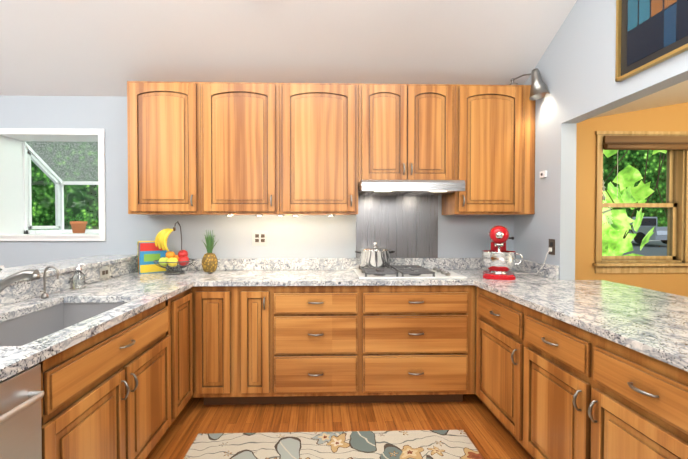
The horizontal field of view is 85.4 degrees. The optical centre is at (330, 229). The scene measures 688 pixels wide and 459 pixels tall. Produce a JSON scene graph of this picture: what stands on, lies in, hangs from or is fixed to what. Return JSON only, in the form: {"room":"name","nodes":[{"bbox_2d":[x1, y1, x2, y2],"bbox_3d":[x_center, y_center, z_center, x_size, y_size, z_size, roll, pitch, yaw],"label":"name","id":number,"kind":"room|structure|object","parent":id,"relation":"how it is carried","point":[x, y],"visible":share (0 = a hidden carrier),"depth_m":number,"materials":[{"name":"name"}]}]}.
{"room":"kitchen","nodes":[
{"label":"kitchen","id":0,"kind":"room"},
{"bbox_2d":[0,95,513,371],"bbox_3d":[-1.446,0.029,3.335,6.330,2.470,0.260,0,1,-2],"label":"wall","id":1,"kind":"structure","parent":0,"point":[326,236],"depth_m":3.21,"materials":[{"name":"paint"}]},
{"bbox_2d":[0,128,105,240],"bbox_3d":[-2.407,-0.385,3.544,0.942,0.952,0.800,0,1,-2],"label":"garden window","id":2,"kind":"structure","parent":1,"relation":"in","point":[61,158],"depth_m":3.38,"materials":[{"name":"white"}]},
{"bbox_2d":[70,215,86,232],"bbox_3d":[-2.548,-0.054,3.765,0.148,0.180,0.148,0,1,-2],"label":"plant","id":3,"kind":"object","parent":2,"relation":"in","point":[78,226],"visible":1,"depth_m":3.72,"materials":[{"name":"green plant"}]},
{"bbox_2d":[0,259,137,306],"bbox_3d":[-1.597,0.323,1.636,0.027,0.103,3.060,0,1,-2],"label":"backsplash","id":4,"kind":"structure","parent":1,"relation":"attached to","point":[15,292],"depth_m":2.17,"materials":[{"name":"grey stone"}]},
{"bbox_2d":[100,267,109,278],"bbox_3d":[-1.610,0.306,2.655,0.006,0.070,0.115,0,1,-2],"label":"outlet","id":5,"kind":"object","parent":4,"relation":"attached to","point":[104,272],"visible":1,"depth_m":2.65,"materials":[{"name":"grey plastic"}]},
{"bbox_2d":[127,81,202,214],"bbox_3d":[-1.290,-0.632,3.026,0.558,1.020,0.344,0,1,-2],"label":"upper cabinet","id":6,"kind":"object","parent":1,"relation":"attached to","point":[165,134],"depth_m":2.86,"materials":[{"name":"brown wood"}]},
{"bbox_2d":[199,82,278,214],"bbox_3d":[-0.708,-0.632,3.041,0.606,1.020,0.344,0,1,-2],"label":"upper cabinet","id":7,"kind":"object","parent":1,"relation":"attached to","point":[223,148],"depth_m":2.87,"materials":[{"name":"brown wood"}]},
{"bbox_2d":[252,231,267,245],"bbox_3d":[-0.614,0.075,3.224,0.135,0.128,0.006,0,1,-2],"label":"electrical outlet","id":8,"kind":"object","parent":1,"relation":"attached to","point":[259,238],"visible":1,"depth_m":3.22,"materials":[{"name":"white plastic"}]},
{"bbox_2d":[279,83,358,214],"bbox_3d":[-0.098,-0.632,3.057,0.616,1.020,0.344,0,1,-2],"label":"upper cabinet","id":9,"kind":"object","parent":1,"relation":"attached to","point":[319,122],"depth_m":2.89,"materials":[{"name":"brown wood"}]},
{"bbox_2d":[167,258,487,269],"bbox_3d":[-0.020,0.298,3.233,3.263,0.103,0.024,0,1,-2],"label":"backsplash","id":10,"kind":"structure","parent":1,"relation":"attached to","point":[234,263],"depth_m":3.22,"materials":[{"name":"grey stone"}]},
{"bbox_2d":[356,195,437,257],"bbox_3d":[0.577,-0.025,3.255,0.720,0.545,0.003,0,1,-2],"label":"panel","id":11,"kind":"object","parent":1,"relation":"attached to","point":[401,226],"visible":0.79,"depth_m":3.25,"materials":[{"name":"grey metal"}]},
{"bbox_2d":[359,83,458,181],"bbox_3d":[0.592,-0.755,3.073,0.761,0.774,0.344,0,1,-2],"label":"upper cabinet","id":12,"kind":"object","parent":1,"relation":"attached to","point":[407,131],"depth_m":2.91,"materials":[{"name":"brown wood"}]},
{"bbox_2d":[358,180,464,195],"bbox_3d":[0.594,-0.325,2.978,0.756,0.082,0.549,0,1,-2],"label":"range hood","id":13,"kind":"object","parent":12,"relation":"attached to","point":[408,187],"visible":0.96,"depth_m":2.71,"materials":[{"name":"silver metal"}]},
{"bbox_2d":[442,84,530,214],"bbox_3d":[1.250,-0.633,3.092,0.554,1.020,0.344,0,1,-2],"label":"upper cabinet","id":14,"kind":"object","parent":1,"relation":"attached to","point":[493,119],"depth_m":2.92,"materials":[{"name":"brown wood"}]},
{"bbox_2d":[510,68,549,99],"bbox_3d":[1.530,-1.102,2.869,0.206,0.222,0.274,0,1,-2],"label":"spotlight","id":15,"kind":"object","parent":14,"relation":"attached to","point":[538,90],"visible":0.98,"depth_m":2.79,"materials":[{"name":"silver metal"}]},
{"bbox_2d":[0,0,576,96],"bbox_3d":[-1.430,-1.692,0.808,6.430,1.450,5.260,0,1,-2],"label":"ceiling","id":16,"kind":"structure","parent":0,"point":[80,47],"depth_m":2.72,"materials":[{"name":"paint"}]},
{"bbox_2d":[146,372,531,458],"bbox_3d":[0.603,1.351,0.954,10.300,0.100,5.350,0,1,-2],"label":"floor","id":17,"kind":"structure","parent":0,"point":[473,417],"depth_m":2.48,"materials":[{"name":"brown wood"}]},
{"bbox_2d":[0,362,43,458],"bbox_3d":[-1.212,0.863,0.883,0.698,0.878,0.604,0,1,-2],"label":"dishwasher","id":18,"kind":"object","parent":17,"relation":"on","point":[21,394],"visible":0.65,"depth_m":1.10,"materials":[{"name":"grey metal"}]},
{"bbox_2d":[51,286,202,456],"bbox_3d":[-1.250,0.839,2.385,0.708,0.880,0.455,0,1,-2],"label":"base cabinet","id":19,"kind":"object","parent":17,"relation":"on","point":[119,389],"depth_m":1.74,"materials":[{"name":"brown wood"}]},
{"bbox_2d":[0,277,195,381],"bbox_3d":[-1.261,0.507,1.347,0.685,0.255,2.460,0,1,-2],"label":"countertop","id":20,"kind":"structure","parent":19,"relation":"on","point":[34,330],"depth_m":1.87,"materials":[{"name":"grey stone"}]},
{"bbox_2d":[0,265,40,292],"bbox_3d":[-1.433,0.265,1.661,0.256,0.218,0.071,0,1,2],"label":"faucet","id":21,"kind":"object","parent":20,"relation":"on","point":[32,275],"visible":1,"depth_m":1.65,"materials":[{"name":"silver metal"}]},
{"bbox_2d":[40,265,58,298],"bbox_3d":[-1.512,0.281,2.000,0.094,0.176,0.048,0,1,-2],"label":"tap","id":22,"kind":"object","parent":20,"relation":"on","point":[44,295],"visible":1,"depth_m":2.00,"materials":[{"name":"silver metal"}]},
{"bbox_2d":[73,263,84,288],"bbox_3d":[-1.556,0.287,2.306,0.072,0.154,0.066,0,1,-2],"label":"soap dispenser","id":23,"kind":"object","parent":20,"relation":"on","point":[78,279],"visible":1,"depth_m":2.29,"materials":[{"name":"clear glass"}]},
{"bbox_2d":[117,269,541,286],"bbox_3d":[-0.009,0.373,2.928,3.270,0.035,0.639,0,1,-2],"label":"countertop","id":24,"kind":"structure","parent":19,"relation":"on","point":[218,277],"depth_m":2.73,"materials":[{"name":"grey stone"}]},
{"bbox_2d":[137,241,166,273],"bbox_3d":[-1.466,0.222,3.057,0.206,0.260,0.073,-1,1,-40],"label":"books","id":25,"kind":"object","parent":24,"relation":"on","point":[149,253],"visible":0.94,"depth_m":3.01,"materials":[{"name":"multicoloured paper"}]},
{"bbox_2d":[153,221,194,274],"bbox_3d":[-1.252,0.143,2.985,0.307,0.419,0.313,0,1,-2],"label":"fruit basket","id":26,"kind":"object","parent":24,"relation":"on","point":[177,268],"visible":0.9,"depth_m":2.96,"materials":[{"name":"grey metal"}]},
{"bbox_2d":[155,227,175,250],"bbox_3d":[-1.322,0.077,2.953,0.165,0.191,0.072,0,1,-2],"label":"bananas","id":27,"kind":"object","parent":26,"relation":"hanging from","point":[161,238],"visible":1,"depth_m":2.94,"materials":[{"name":"yellow food"}]},
{"bbox_2d":[159,250,188,266],"bbox_3d":[-1.245,0.229,2.972,0.233,0.125,0.206,0,1,-2],"label":"pile","id":28,"kind":"object","parent":26,"relation":"in","point":[182,255],"visible":0.96,"depth_m":2.94,"materials":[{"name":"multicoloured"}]},
{"bbox_2d":[202,230,218,272],"bbox_3d":[-0.980,0.178,3.020,0.150,0.350,0.152,0,1,-2],"label":"pineapple","id":29,"kind":"object","parent":24,"relation":"on","point":[209,262],"visible":1,"depth_m":2.99,"materials":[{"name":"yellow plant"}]},
{"bbox_2d":[354,265,466,278],"bbox_3d":[0.595,0.331,2.956,0.790,0.045,0.475,0,1,-2],"label":"cooktop","id":30,"kind":"object","parent":24,"relation":"in","point":[401,271],"visible":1,"depth_m":2.82,"materials":[{"name":"silver metal"}]},
{"bbox_2d":[355,242,394,267],"bbox_3d":[0.362,0.205,3.066,0.334,0.201,0.254,0,1,-2],"label":"steel pot","id":31,"kind":"object","parent":30,"relation":"on","point":[374,256],"visible":1,"depth_m":2.97,"materials":[{"name":"silver metal"}]},
{"bbox_2d":[199,286,238,404],"bbox_3d":[-0.833,0.831,2.890,0.312,0.880,0.683,0,1,-2],"label":"base cabinet","id":32,"kind":"object","parent":17,"relation":"on","point":[218,371],"depth_m":2.61,"materials":[{"name":"brown wood"}]},
{"bbox_2d":[235,286,274,404],"bbox_3d":[-0.553,0.831,2.925,0.250,0.880,0.629,0,1,-2],"label":"base cabinet","id":33,"kind":"object","parent":17,"relation":"on","point":[254,351],"depth_m":2.62,"materials":[{"name":"brown wood"}]},
{"bbox_2d":[271,286,362,403],"bbox_3d":[-0.145,0.831,2.935,0.690,0.880,0.629,0,1,-2],"label":"base cabinet","id":34,"kind":"object","parent":17,"relation":"on","point":[317,331],"depth_m":2.63,"materials":[{"name":"brown wood"}]},
{"bbox_2d":[184,430,482,458],"bbox_3d":[0.031,1.286,1.398,1.660,0.015,1.870,0,1,-2],"label":"rug","id":35,"kind":"object","parent":17,"relation":"on","point":[432,444],"visible":0.92,"depth_m":2.18,"materials":[{"name":"beige fabric"}]},
{"bbox_2d":[363,285,474,402],"bbox_3d":[0.615,0.830,2.955,0.830,0.880,0.629,0,1,-2],"label":"base cabinet","id":36,"kind":"object","parent":17,"relation":"on","point":[417,339],"depth_m":2.64,"materials":[{"name":"brown wood"}]},
{"bbox_2d":[471,286,518,438],"bbox_3d":[1.330,0.840,2.356,0.608,0.880,0.650,0,1,-2],"label":"base cabinet","id":37,"kind":"object","parent":17,"relation":"on","point":[495,323],"depth_m":2.31,"materials":[{"name":"brown wood"}]},
{"bbox_2d":[515,304,570,458],"bbox_3d":[1.346,0.849,1.746,0.608,0.880,0.570,0,1,-2],"label":"base cabinet","id":38,"kind":"object","parent":17,"relation":"on","point":[543,386],"depth_m":1.82,"materials":[{"name":"brown wood"}]},
{"bbox_2d":[571,325,687,458],"bbox_3d":[1.359,0.857,1.266,0.608,0.880,0.650,0,1,-2],"label":"base cabinet","id":39,"kind":"object","parent":17,"relation":"on","point":[627,403],"depth_m":1.35,"materials":[{"name":"brown wood"}]},
{"bbox_2d":[472,277,687,371],"bbox_3d":[1.506,0.396,1.418,0.930,0.035,2.460,0,1,-2],"label":"countertop","id":40,"kind":"structure","parent":39,"relation":"on","point":[645,321],"depth_m":1.76,"materials":[{"name":"grey stone"}]},
{"bbox_2d":[482,225,522,279],"bbox_3d":[1.266,0.162,2.810,0.288,0.388,0.354,0,1,-2],"label":"stand mixer","id":41,"kind":"object","parent":40,"relation":"on","point":[499,259],"visible":1,"depth_m":2.69,"materials":[{"name":"red metal"}]},
{"bbox_2d":[514,0,687,279],"bbox_3d":[1.732,-0.646,0.777,0.110,3.900,5.000,0,1,-2],"label":"wall","id":42,"kind":"structure","parent":0,"point":[575,65],"depth_m":2.64,"materials":[{"name":"paint"}]},
{"bbox_2d":[512,258,558,279],"bbox_3d":[1.606,0.304,2.952,0.028,0.099,0.595,0,1,-2],"label":"backsplash","id":43,"kind":"structure","parent":42,"relation":"attached to","point":[548,270],"depth_m":2.87,"materials":[{"name":"grey stone"}]},
{"bbox_2d":[540,170,546,177],"bbox_3d":[1.609,-0.418,2.829,0.026,0.050,0.070,0,1,-2],"label":"thermostat","id":44,"kind":"object","parent":42,"relation":"attached to","point":[543,174],"visible":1,"depth_m":2.81,"materials":[{"name":"white plastic"}]},
{"bbox_2d":[549,239,554,254],"bbox_3d":[1.621,0.128,2.737,0.006,0.115,0.072,0,1,-2],"label":"electrical outlet","id":45,"kind":"object","parent":42,"relation":"attached to","point":[552,243],"visible":0.92,"depth_m":2.73,"materials":[{"name":"brown"}]},
{"bbox_2d":[515,248,551,273],"bbox_3d":[1.483,0.242,2.871,0.262,0.222,0.295,0,1,-2],"label":"cord","id":46,"kind":"object","parent":45,"relation":"hanging from","point":[550,249],"visible":0.69,"depth_m":2.81,"materials":[{"name":"white plastic"}]},
{"bbox_2d":[615,0,687,81],"bbox_3d":[1.642,-1.198,1.497,0.030,0.740,1.220,0,1,-2],"label":"picture","id":47,"kind":"object","parent":42,"relation":"attached to","point":[650,33],"visible":1,"depth_m":1.92,"materials":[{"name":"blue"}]},
{"bbox_2d":[575,102,687,296],"bbox_3d":[3.633,-0.241,3.610,3.840,3.000,0.150,0,1,-2],"label":"wall","id":48,"kind":"structure","parent":0,"point":[674,117],"depth_m":3.49,"materials":[{"name":"orange paint"}]},
{"bbox_2d":[593,131,687,272],"bbox_3d":[2.940,-0.255,3.554,0.950,1.330,0.225,0,1,-2],"label":"dining window","id":49,"kind":"structure","parent":48,"relation":"in","point":[674,144],"depth_m":3.51,"materials":[{"name":"brown wood"}]},
{"bbox_2d":[589,80,687,118],"bbox_3d":[3.767,-1.268,0.996,3.970,0.775,5.350,0,1,-2],"label":"ceiling","id":50,"kind":"structure","parent":0,"point":[675,94],"depth_m":3.15,"materials":[{"name":"paint"}]},
{"bbox_3d":[-1.766,0.781,1.608,0.258,1.020,3.200,0,1,-2],"label":"wall","id":51,"kind":"structure","parent":0,"visible":0},
{"bbox_2d":[0,255,136,282],"bbox_3d":[-1.752,0.255,1.599,0.356,0.029,3.199,0,1,-2],"label":"ledge cap","id":52,"kind":"object","parent":51,"relation":"on","point":[66,266],"visible":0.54,"depth_m":2.43,"materials":[{"name":"grey stone"}]},
{"label":"outside","id":53,"kind":"structure","parent":0,"visible":0},
{"bbox_2d":[29,141,667,240],"bbox_3d":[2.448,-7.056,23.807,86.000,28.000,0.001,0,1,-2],"label":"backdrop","id":54,"kind":"structure","parent":53,"point":[40,213],"depth_m":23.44,"materials":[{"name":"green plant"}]},
{"bbox_2d":[623,241,666,255],"bbox_3d":[2.714,1.200,13.838,86.000,0.600,20.200,0,1,-2],"label":"ground","id":55,"kind":"structure","parent":53,"point":[647,248],"depth_m":18.57,"materials":[{"name":"grey"}]},
{"bbox_2d":[602,149,666,255],"bbox_3d":[4.951,-0.051,5.639,3.339,3.274,1.650,0,1,-2],"label":"tree","id":56,"kind":"object","parent":55,"relation":"on","point":[611,248],"depth_m":5.37,"materials":[{"name":"green plant"}]},
{"bbox_2d":[629,217,666,243],"bbox_3d":[17.511,0.026,21.799,1.900,1.500,4.430,0,1,-10],"label":"car","id":57,"kind":"object","parent":55,"relation":"on","point":[651,224],"depth_m":20.24,"materials":[{"name":"grey metal"}]}
]}

